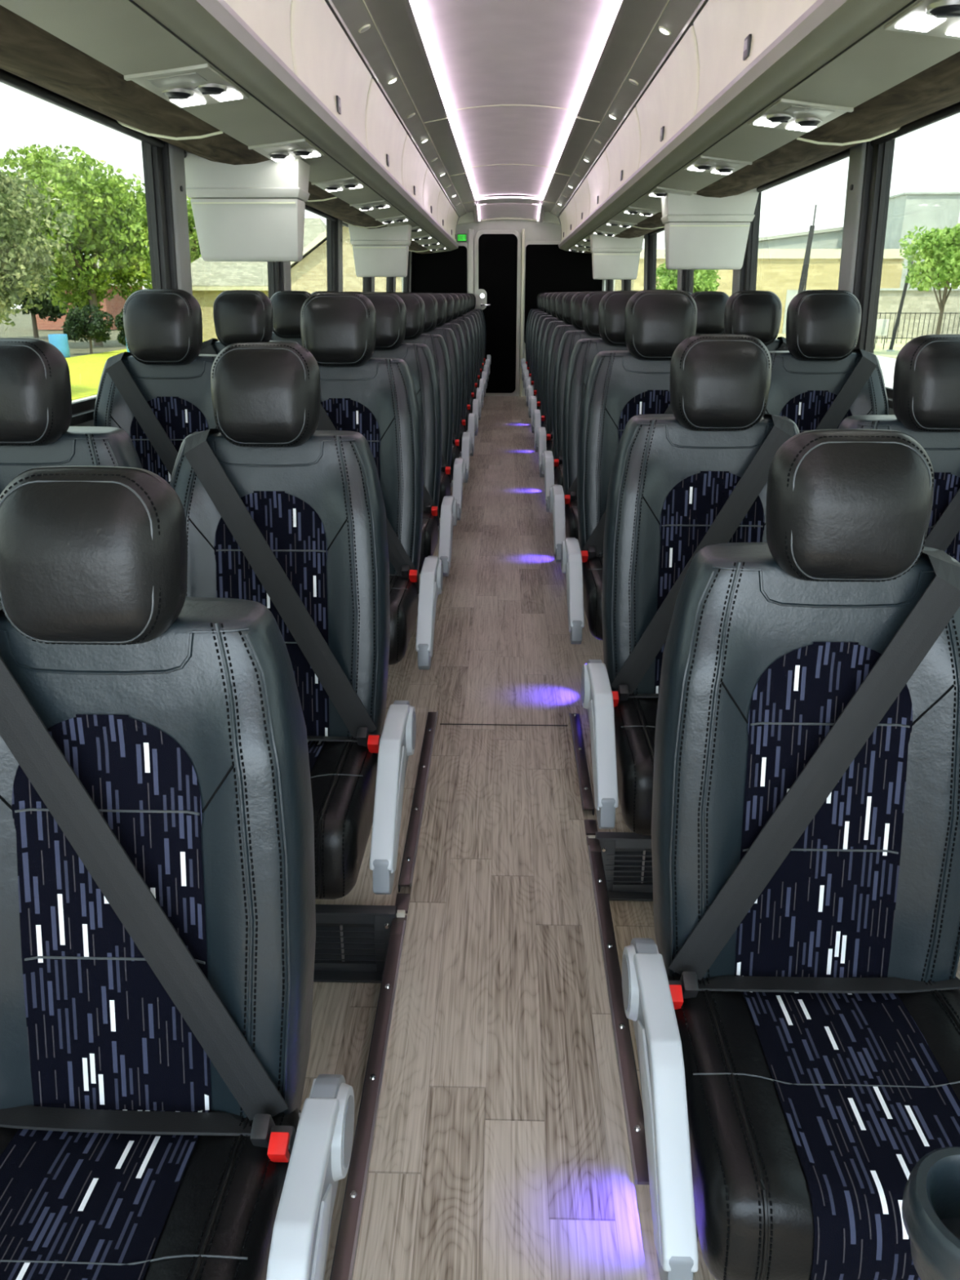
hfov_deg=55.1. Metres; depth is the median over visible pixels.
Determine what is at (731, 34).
bin
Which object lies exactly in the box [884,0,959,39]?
light panel
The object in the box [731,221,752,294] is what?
trim
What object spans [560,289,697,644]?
seat
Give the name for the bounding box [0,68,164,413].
window
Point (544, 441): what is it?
seat
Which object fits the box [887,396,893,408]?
trim
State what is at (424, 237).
light panel
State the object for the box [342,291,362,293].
seat
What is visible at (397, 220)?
air vent
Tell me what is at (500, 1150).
floor
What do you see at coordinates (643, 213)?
air vent
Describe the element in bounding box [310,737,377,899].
cushion
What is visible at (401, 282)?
window
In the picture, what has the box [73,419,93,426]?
wall
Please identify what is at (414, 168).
bin
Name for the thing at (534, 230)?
wall
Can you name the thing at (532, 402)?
seat
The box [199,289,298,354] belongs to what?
seat
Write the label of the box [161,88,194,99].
air vent
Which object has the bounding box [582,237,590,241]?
light panel
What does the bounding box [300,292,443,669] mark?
seat
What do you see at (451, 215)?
bin
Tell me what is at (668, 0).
trim
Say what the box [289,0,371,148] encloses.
bin
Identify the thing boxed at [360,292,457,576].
seat
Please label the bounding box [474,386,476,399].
cushion
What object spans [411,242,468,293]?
window
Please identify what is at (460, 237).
exit sign
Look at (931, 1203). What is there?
cup holder
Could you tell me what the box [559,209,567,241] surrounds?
bin
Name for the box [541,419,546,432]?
cushion
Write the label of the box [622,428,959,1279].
seat
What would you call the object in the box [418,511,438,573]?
cushion
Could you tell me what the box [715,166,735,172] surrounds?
air vent
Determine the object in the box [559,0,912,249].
trim
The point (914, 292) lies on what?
window
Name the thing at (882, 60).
overhead panel
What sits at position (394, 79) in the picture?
recessed light
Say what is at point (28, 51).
trim
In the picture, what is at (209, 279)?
window
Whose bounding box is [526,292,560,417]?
seat
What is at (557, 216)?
trim
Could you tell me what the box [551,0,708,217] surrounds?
trim
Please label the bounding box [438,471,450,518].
cushion
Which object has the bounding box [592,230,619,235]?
light panel
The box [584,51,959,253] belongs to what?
trim
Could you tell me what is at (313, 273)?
window
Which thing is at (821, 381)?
seat
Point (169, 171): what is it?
trim
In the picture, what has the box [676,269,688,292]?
trim
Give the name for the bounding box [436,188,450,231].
bin
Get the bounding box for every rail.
[329,920,405,1279]
[398,711,437,892]
[568,712,594,815]
[587,844,649,1185]
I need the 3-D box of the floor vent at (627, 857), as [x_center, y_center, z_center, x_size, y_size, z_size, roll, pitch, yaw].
[0.424,0.526,2.169,0.352,0.153,0.130,1,21,1]
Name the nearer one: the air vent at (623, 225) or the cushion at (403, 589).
the cushion at (403, 589)
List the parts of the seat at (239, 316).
backrest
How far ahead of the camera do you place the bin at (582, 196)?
7.28 m
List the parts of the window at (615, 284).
frame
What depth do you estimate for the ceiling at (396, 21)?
3.94 m
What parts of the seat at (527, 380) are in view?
backrest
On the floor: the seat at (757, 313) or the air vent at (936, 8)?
the seat at (757, 313)
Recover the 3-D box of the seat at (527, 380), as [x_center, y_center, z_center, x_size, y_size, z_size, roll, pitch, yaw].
[0.635,-2.342,7.866,0.494,1.181,0.611,1,21,1]
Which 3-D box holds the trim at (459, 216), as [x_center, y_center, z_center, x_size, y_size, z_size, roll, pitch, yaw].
[-0.533,-4.545,10.297,0.613,0.410,0.040,1,21,1]
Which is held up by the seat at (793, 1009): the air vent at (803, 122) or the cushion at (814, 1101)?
the cushion at (814, 1101)
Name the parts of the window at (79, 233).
frame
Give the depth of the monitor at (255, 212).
3.28 m
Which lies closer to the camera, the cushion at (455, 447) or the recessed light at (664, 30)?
the recessed light at (664, 30)
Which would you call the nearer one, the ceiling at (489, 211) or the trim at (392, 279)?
the trim at (392, 279)
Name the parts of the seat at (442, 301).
backrest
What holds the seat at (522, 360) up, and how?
on the floor
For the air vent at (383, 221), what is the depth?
5.84 m
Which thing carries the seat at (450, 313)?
on the floor
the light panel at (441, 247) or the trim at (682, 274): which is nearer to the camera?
the trim at (682, 274)
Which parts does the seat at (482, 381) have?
backrest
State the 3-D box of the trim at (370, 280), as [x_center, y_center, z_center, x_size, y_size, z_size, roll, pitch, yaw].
[-0.930,-2.988,7.693,0.111,0.810,0.200,1,21,1]
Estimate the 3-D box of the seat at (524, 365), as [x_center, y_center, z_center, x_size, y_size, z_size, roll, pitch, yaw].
[0.678,-2.906,9.363,0.494,1.181,0.611,1,21,1]
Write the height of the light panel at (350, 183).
0.037 m
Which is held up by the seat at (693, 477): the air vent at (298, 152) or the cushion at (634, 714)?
the cushion at (634, 714)
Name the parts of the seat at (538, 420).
armrest, backrest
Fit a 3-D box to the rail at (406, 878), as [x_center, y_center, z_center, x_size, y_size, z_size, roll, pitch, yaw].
[-0.151,0.381,2.360,0.029,0.055,0.820,1,21,1]
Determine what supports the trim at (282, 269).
attached to the wall
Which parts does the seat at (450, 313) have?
backrest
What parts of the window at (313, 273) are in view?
frame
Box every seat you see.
[0,337,142,600]
[0,466,354,1279]
[93,288,217,484]
[169,342,416,899]
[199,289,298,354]
[270,290,311,346]
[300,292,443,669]
[311,291,337,294]
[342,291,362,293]
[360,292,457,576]
[393,293,466,519]
[414,293,472,483]
[429,293,476,456]
[439,293,479,435]
[447,293,483,420]
[453,293,484,407]
[458,293,487,397]
[462,293,488,388]
[466,293,489,381]
[469,293,491,374]
[520,292,544,380]
[521,292,547,387]
[523,292,551,395]
[524,292,555,405]
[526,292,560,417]
[528,292,568,433]
[532,291,579,452]
[536,291,591,477]
[541,291,609,511]
[549,290,639,562]
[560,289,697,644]
[581,333,799,835]
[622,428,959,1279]
[690,291,728,334]
[724,290,788,351]
[764,289,888,432]
[837,334,959,562]
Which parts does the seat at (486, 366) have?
backrest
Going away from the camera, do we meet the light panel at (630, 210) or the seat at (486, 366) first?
the light panel at (630, 210)
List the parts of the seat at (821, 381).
backrest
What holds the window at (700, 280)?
in the wall
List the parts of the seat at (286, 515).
backrest, latch plate, armrest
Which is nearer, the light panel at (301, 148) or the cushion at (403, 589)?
the cushion at (403, 589)
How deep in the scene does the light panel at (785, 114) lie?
2.41 m
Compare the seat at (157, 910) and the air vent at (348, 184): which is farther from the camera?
the air vent at (348, 184)
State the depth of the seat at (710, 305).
4.07 m
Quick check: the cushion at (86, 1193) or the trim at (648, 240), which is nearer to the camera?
the cushion at (86, 1193)
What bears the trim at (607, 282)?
attached to the wall
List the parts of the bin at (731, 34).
latch lever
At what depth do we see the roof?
4.70 m
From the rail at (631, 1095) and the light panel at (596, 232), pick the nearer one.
the rail at (631, 1095)
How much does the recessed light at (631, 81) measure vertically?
0.026 m
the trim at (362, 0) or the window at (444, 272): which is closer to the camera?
the trim at (362, 0)
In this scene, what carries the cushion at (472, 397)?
on the seat at (479, 395)
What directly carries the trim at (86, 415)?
attached to the wall at (90, 423)
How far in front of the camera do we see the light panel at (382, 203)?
4.88 m
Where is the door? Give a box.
[474,230,521,395]
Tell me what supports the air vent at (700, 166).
attached to the light panel at (704, 163)
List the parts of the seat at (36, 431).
backrest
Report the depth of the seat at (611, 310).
3.42 m
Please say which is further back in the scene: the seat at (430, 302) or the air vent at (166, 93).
the seat at (430, 302)
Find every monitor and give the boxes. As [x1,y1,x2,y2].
[184,151,310,262]
[347,224,411,276]
[589,234,644,279]
[661,187,759,269]
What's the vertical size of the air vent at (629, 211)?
0.016 m
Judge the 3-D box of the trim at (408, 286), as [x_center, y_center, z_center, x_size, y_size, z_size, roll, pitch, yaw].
[-0.845,-4.115,10.687,0.111,0.810,0.200,1,21,1]
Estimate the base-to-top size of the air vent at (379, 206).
0.016 m
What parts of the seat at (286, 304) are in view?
backrest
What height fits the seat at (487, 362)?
1.180 m
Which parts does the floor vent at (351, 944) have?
corner plate, corner plate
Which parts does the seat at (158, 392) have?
backrest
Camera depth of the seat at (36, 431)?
1.69 m
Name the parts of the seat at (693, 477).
armrest, latch plate, backrest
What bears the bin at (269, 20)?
attached to the wall
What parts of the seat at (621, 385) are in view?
armrest, latch plate, backrest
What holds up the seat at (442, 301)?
on the floor
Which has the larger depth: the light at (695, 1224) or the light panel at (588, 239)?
the light panel at (588, 239)
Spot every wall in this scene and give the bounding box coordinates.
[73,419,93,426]
[456,219,604,395]
[888,407,894,414]
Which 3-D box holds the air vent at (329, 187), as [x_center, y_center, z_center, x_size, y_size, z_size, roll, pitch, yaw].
[-0.641,-1.956,3.985,0.074,0.016,0.074,1,21,1]
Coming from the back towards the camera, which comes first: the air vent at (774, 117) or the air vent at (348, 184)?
the air vent at (348, 184)
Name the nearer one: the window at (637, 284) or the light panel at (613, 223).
the light panel at (613, 223)
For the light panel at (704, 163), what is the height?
0.037 m
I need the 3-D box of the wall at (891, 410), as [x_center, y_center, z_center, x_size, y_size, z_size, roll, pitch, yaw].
[1.386,-1.007,5.033,0.060,1.010,12.900,1,21,1]
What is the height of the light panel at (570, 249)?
0.037 m
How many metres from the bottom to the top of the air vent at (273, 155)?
0.016 m
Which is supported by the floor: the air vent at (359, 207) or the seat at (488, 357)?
the seat at (488, 357)
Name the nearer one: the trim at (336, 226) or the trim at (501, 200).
the trim at (336, 226)
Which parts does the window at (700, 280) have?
frame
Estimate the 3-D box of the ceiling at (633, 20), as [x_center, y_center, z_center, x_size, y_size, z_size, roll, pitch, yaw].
[0.567,-2.614,4.451,0.143,0.044,12.900,1,21,1]
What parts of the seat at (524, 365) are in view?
backrest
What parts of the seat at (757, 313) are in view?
backrest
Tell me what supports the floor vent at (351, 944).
in the floor
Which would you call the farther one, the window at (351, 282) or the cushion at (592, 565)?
the window at (351, 282)
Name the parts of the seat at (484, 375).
backrest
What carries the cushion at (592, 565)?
on the seat at (621, 385)
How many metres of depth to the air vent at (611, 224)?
6.17 m
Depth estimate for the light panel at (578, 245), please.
8.97 m
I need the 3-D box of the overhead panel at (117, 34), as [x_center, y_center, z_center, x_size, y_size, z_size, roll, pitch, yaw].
[-0.589,-2.160,4.468,0.183,0.033,12.550,1,21,1]
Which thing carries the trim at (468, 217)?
attached to the wall at (534, 230)
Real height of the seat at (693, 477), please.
1.111 m
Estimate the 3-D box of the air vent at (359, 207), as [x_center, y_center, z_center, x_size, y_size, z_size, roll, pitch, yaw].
[-0.615,-2.308,4.920,0.074,0.016,0.074,1,21,1]
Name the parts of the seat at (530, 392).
backrest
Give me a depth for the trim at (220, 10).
2.32 m
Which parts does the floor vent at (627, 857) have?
corner plate, corner plate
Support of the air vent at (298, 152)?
attached to the light panel at (301, 148)
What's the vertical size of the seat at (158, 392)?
1.181 m
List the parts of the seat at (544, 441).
armrest, backrest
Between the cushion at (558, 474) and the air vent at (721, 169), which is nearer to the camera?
the air vent at (721, 169)
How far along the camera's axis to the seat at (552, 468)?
4.17 m
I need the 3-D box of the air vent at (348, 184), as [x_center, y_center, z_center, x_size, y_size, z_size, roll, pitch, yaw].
[-0.563,-1.964,3.980,0.074,0.016,0.074,1,21,1]
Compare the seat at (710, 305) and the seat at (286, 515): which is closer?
the seat at (286, 515)
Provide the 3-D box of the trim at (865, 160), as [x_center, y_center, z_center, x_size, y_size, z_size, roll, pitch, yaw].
[1.280,-1.256,3.098,0.111,0.810,0.200,1,21,1]
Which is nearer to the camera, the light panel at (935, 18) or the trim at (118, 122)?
the light panel at (935, 18)
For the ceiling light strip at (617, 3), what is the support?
attached to the ceiling at (484, 52)
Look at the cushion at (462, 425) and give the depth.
5.26 m
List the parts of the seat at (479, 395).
backrest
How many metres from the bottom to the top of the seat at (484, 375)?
1.180 m
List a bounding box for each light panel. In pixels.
[124,63,248,108]
[248,138,324,162]
[311,177,365,191]
[349,200,391,210]
[375,215,409,223]
[410,235,432,240]
[411,226,422,231]
[418,241,439,245]
[426,246,446,250]
[568,248,586,252]
[574,243,591,248]
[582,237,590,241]
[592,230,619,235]
[604,219,637,227]
[622,206,662,216]
[646,186,697,197]
[684,155,752,175]
[747,98,853,132]
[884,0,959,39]
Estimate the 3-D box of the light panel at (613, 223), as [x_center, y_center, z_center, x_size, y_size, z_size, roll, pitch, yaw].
[0.944,-2.792,6.179,0.181,0.037,0.351,1,21,1]
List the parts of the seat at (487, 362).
backrest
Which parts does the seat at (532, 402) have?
backrest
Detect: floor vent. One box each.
[313,893,410,982]
[584,819,653,901]
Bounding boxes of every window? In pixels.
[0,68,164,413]
[183,150,275,342]
[290,204,336,293]
[342,222,366,292]
[374,276,389,292]
[395,276,406,292]
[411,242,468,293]
[523,240,604,346]
[610,279,621,291]
[627,235,644,290]
[648,227,677,289]
[688,269,733,297]
[749,148,849,338]
[863,102,959,398]
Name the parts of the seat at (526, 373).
backrest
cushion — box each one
[0,1107,299,1279]
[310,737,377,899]
[388,575,418,665]
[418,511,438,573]
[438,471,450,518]
[450,444,459,479]
[459,423,465,451]
[465,408,469,431]
[470,396,473,413]
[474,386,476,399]
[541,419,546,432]
[546,438,554,459]
[554,463,564,492]
[564,499,578,541]
[582,555,603,639]
[613,693,657,835]
[666,974,959,1279]
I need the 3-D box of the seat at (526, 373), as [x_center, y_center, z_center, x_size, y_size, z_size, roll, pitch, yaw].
[0.656,-2.624,8.615,0.494,1.181,0.611,1,21,1]
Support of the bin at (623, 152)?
attached to the wall
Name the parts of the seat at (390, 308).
backrest, latch plate, armrest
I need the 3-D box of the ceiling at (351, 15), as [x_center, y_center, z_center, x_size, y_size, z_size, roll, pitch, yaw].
[-0.360,-2.581,4.490,0.092,0.059,12.900,1,21,1]
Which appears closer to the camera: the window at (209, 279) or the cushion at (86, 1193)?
the cushion at (86, 1193)
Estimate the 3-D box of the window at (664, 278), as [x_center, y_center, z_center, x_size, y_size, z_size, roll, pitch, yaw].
[1.391,-2.689,6.890,0.082,0.800,1.500,1,21,1]
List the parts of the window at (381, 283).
frame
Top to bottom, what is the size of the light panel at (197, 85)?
0.037 m
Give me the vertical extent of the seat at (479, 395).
1.180 m
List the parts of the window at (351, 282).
frame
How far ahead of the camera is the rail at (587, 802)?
2.45 m
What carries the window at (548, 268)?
in the wall at (534, 230)
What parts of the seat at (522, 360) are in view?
backrest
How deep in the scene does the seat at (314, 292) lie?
4.67 m
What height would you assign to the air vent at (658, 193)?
0.016 m
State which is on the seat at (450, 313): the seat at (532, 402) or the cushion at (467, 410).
the cushion at (467, 410)
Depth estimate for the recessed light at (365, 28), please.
3.09 m
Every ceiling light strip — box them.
[411,0,620,200]
[477,204,540,221]
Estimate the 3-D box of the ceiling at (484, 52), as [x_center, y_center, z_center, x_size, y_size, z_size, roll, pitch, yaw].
[0.158,-2.669,4.442,0.725,0.045,12.900,1,21,1]
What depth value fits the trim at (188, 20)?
2.18 m
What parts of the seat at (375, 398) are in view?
backrest, latch plate, armrest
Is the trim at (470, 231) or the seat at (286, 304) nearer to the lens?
the seat at (286, 304)
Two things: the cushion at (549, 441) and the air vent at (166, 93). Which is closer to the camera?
the air vent at (166, 93)
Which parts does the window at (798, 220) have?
frame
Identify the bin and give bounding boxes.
[224,0,294,73]
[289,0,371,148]
[364,78,406,185]
[401,134,426,207]
[422,167,440,222]
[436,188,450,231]
[446,204,457,239]
[454,215,458,241]
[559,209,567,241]
[564,195,577,235]
[573,177,590,226]
[586,150,609,214]
[605,106,640,196]
[635,25,699,168]
[693,0,817,114]
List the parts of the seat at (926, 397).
backrest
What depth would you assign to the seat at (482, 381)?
7.75 m
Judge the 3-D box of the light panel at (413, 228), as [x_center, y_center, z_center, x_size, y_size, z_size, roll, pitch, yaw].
[-0.525,-3.019,6.777,0.181,0.037,0.351,1,21,1]
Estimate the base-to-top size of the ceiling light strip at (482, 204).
0.151 m
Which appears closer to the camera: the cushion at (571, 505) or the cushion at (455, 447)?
the cushion at (571, 505)
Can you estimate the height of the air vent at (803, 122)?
0.016 m
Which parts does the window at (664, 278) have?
frame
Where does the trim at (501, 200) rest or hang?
attached to the ceiling at (484, 52)
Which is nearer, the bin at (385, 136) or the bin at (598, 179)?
the bin at (385, 136)
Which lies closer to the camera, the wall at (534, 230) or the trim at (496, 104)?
the trim at (496, 104)
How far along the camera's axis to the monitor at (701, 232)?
4.35 m
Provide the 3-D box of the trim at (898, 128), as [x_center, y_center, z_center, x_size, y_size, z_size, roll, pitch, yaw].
[1.206,-2.837,6.273,0.332,0.070,7.607,1,21,1]
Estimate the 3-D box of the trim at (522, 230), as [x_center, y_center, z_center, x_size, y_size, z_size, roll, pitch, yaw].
[0.497,-3.835,10.867,0.032,1.860,0.080,1,21,1]
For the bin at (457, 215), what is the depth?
10.12 m
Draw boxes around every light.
[358,24,370,33]
[386,77,397,84]
[407,112,415,118]
[608,114,617,119]
[628,79,638,85]
[658,26,671,35]
[693,1223,697,1275]
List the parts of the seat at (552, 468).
armrest, latch plate, backrest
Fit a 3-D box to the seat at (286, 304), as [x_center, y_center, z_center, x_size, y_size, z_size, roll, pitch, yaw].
[-0.809,-0.868,3.947,0.444,1.181,0.601,1,21,1]
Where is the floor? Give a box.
[299,395,959,1279]
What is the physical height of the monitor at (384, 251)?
0.360 m
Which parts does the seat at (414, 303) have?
backrest, latch plate, armrest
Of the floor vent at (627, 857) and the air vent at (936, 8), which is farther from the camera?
the floor vent at (627, 857)
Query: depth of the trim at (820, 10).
2.31 m
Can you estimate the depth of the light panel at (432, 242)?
8.62 m
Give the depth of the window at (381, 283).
8.67 m
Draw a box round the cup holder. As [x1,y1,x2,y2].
[902,1146,959,1279]
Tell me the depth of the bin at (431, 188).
6.73 m
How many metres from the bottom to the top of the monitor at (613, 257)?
0.360 m
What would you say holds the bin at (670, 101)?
attached to the wall
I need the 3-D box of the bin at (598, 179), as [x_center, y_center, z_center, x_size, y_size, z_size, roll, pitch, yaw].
[1.020,-2.995,6.133,0.524,0.305,1.356,1,21,1]
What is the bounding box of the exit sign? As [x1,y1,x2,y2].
[457,234,466,241]
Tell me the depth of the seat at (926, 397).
1.88 m
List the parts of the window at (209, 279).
frame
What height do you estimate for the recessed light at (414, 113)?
0.026 m
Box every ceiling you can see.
[324,0,466,217]
[364,0,477,212]
[414,0,617,201]
[472,202,545,222]
[540,0,667,212]
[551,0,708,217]
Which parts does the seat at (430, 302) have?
backrest, armrest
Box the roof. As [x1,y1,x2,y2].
[371,4,706,177]
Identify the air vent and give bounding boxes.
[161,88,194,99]
[195,83,227,94]
[267,151,289,159]
[291,148,312,155]
[324,185,340,190]
[342,182,358,187]
[358,206,372,209]
[373,204,386,208]
[382,220,393,223]
[394,218,405,222]
[608,222,619,226]
[620,224,631,227]
[626,210,639,213]
[640,212,653,215]
[653,191,666,196]
[693,164,713,169]
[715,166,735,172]
[765,113,793,122]
[795,117,822,126]
[925,0,959,17]
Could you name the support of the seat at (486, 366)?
on the floor
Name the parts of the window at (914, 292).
frame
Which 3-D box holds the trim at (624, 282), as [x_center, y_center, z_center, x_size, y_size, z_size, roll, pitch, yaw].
[1.451,-3.529,9.133,0.111,0.810,0.200,1,21,1]
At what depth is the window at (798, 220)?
3.77 m
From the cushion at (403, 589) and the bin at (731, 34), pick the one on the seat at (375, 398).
the cushion at (403, 589)
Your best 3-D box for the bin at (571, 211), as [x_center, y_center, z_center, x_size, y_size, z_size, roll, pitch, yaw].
[1.092,-3.953,8.678,0.524,0.305,1.356,1,21,1]
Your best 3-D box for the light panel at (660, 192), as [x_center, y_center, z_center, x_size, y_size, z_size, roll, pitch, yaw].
[0.891,-2.088,4.308,0.181,0.037,0.351,1,21,1]
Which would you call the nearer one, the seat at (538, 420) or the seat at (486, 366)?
the seat at (538, 420)
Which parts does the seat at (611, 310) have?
armrest, latch plate, backrest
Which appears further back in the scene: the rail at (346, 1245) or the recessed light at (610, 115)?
the recessed light at (610, 115)
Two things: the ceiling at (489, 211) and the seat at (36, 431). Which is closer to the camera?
the seat at (36, 431)
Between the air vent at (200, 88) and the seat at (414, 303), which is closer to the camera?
the air vent at (200, 88)
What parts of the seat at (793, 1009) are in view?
armrest, latch plate, backrest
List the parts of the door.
lock plate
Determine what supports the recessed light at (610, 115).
in the trim at (677, 16)
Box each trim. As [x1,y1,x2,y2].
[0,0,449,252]
[0,4,432,253]
[69,408,94,426]
[117,120,429,252]
[132,0,457,249]
[151,141,192,294]
[195,0,458,247]
[274,262,291,293]
[331,217,342,292]
[362,0,475,213]
[366,276,374,291]
[389,276,395,292]
[404,250,411,292]
[431,216,459,253]
[440,723,567,725]
[449,104,573,168]
[457,207,565,225]
[468,229,473,293]
[476,196,542,204]
[519,229,524,396]
[542,0,669,212]
[557,216,585,253]
[558,0,847,247]
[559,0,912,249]
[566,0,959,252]
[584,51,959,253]
[586,126,901,251]
[604,279,610,291]
[621,279,627,290]
[643,233,654,290]
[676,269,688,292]
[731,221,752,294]
[837,141,884,350]
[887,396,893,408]
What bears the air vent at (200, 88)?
attached to the light panel at (197, 85)
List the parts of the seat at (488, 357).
backrest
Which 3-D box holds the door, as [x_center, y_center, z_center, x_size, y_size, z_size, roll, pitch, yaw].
[0.203,-3.827,10.857,0.542,1.851,0.118,1,21,1]
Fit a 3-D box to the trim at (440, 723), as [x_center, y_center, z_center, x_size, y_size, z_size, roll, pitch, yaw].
[0.069,0.246,2.667,0.370,0.002,0.003,1,21,1]
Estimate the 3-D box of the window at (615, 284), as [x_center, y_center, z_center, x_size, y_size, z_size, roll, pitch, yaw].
[1.476,-3.820,9.893,0.082,0.800,1.480,1,21,1]
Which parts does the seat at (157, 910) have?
backrest, latch plate, armrest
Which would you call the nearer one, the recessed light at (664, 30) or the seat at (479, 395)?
the recessed light at (664, 30)
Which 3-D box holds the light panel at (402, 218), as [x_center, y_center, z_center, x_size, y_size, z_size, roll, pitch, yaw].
[-0.551,-2.667,5.841,0.181,0.037,0.351,1,21,1]

